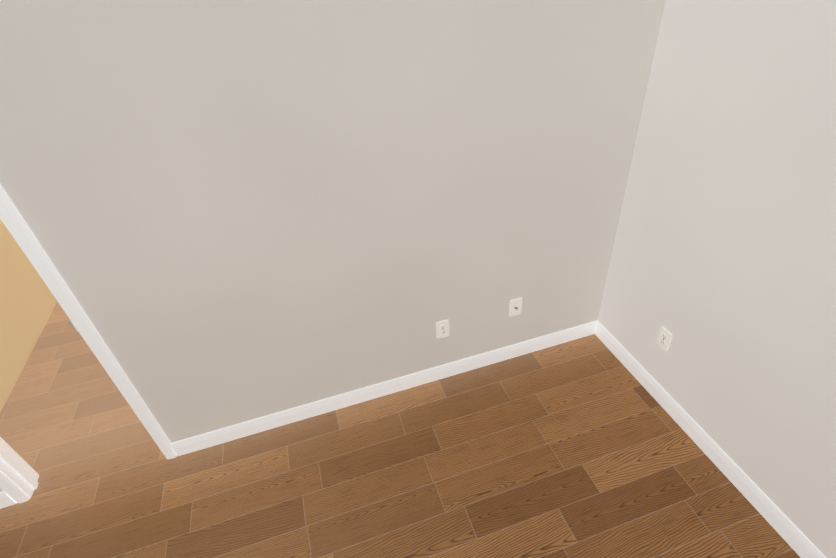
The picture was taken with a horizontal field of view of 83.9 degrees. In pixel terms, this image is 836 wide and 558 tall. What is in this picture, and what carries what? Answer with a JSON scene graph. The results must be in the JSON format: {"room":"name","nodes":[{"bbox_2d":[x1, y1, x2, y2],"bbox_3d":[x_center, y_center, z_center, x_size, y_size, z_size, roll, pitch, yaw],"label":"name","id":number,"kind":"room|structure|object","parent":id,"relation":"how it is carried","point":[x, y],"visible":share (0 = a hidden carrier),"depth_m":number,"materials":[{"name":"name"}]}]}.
{"room":"empty room","nodes":[
{"label":"empty room","id":0,"kind":"room"},
{"bbox_2d":[0,219,56,411],"bbox_3d":[-2.785,-0.543,2.300,0.120,2.750,2.050,-14,38,-11],"label":"wall","id":1,"kind":"structure","parent":0,"point":[28,301],"depth_m":3.18,"materials":[{"name":"paint"}]},
{"bbox_2d":[0,0,665,491],"bbox_3d":[-1.334,-0.431,1.542,5.127,3.267,0.120,-14,38,-11],"label":"wall","id":2,"kind":"structure","parent":0,"point":[232,212],"depth_m":1.87,"materials":[{"name":"paint"}]},
{"bbox_2d":[0,491,16,508],"bbox_3d":[-2.742,1.251,2.113,1.586,0.100,0.014,-14,38,-11],"label":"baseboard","id":3,"kind":"structure","parent":2,"relation":"attached to","point":[5,500],"depth_m":2.27,"materials":[{"name":"white wood"}]},
{"bbox_2d":[69,320,77,331],"bbox_3d":[-1.408,0.187,1.903,0.001,0.060,0.028,-14,38,-11],"label":"strike plate","id":4,"kind":"object","parent":2,"relation":"attached to","point":[73,326],"visible":0.57,"depth_m":1.90,"materials":[{"name":"silver metal"}]},
{"bbox_2d":[0,184,177,502],"bbox_3d":[-1.719,0.136,1.798,0.758,2.112,0.156,-14,38,-11],"label":"door frame","id":5,"kind":"structure","parent":2,"relation":"attached to","point":[19,477],"depth_m":1.99,"materials":[{"name":"white wood"}]},
{"bbox_2d":[171,321,595,455],"bbox_3d":[-0.083,0.597,2.669,2.486,0.100,0.014,-14,38,-11],"label":"baseboard","id":6,"kind":"structure","parent":2,"relation":"attached to","point":[209,439],"depth_m":2.63,"materials":[{"name":"white wood"}]},
{"bbox_2d":[436,320,448,338],"bbox_3d":[0.135,0.274,2.526,0.070,0.115,0.008,-14,38,-11],"label":"electrical outlet","id":7,"kind":"object","parent":2,"relation":"attached to","point":[442,328],"visible":1,"depth_m":2.52,"materials":[{"name":"white plastic"}]},
{"bbox_2d":[509,298,521,316],"bbox_3d":[0.548,0.162,2.599,0.070,0.115,0.018,-14,38,-11],"label":"electrical outlet","id":8,"kind":"object","parent":2,"relation":"attached to","point":[515,306],"visible":1,"depth_m":2.60,"materials":[{"name":"white plastic"}]},
{"bbox_2d":[0,301,799,557],"bbox_3d":[-1.083,0.950,2.468,5.327,0.080,7.320,-14,38,-11],"label":"floor","id":9,"kind":"structure","parent":0,"point":[585,447],"depth_m":2.27,"materials":[{"name":"brown wood"}]},
{"bbox_2d":[598,0,835,557],"bbox_3d":[1.622,0.238,0.775,0.120,2.690,3.580,-14,38,-11],"label":"wall","id":10,"kind":"structure","parent":0,"point":[722,268],"depth_m":1.80,"materials":[{"name":"paint"}]},
{"bbox_2d":[656,327,671,351],"bbox_3d":[1.241,0.305,2.349,0.008,0.115,0.070,-14,38,-11],"label":"electrical outlet","id":11,"kind":"object","parent":10,"relation":"attached to","point":[664,339],"visible":1,"depth_m":2.34,"materials":[{"name":"white plastic"}]},
{"bbox_2d":[596,320,825,557],"bbox_3d":[1.645,1.278,1.550,0.014,0.100,3.540,-14,38,-11],"label":"baseboard","id":12,"kind":"structure","parent":10,"relation":"attached to","point":[792,535],"depth_m":2.17,"materials":[{"name":"white wood"}]}
]}

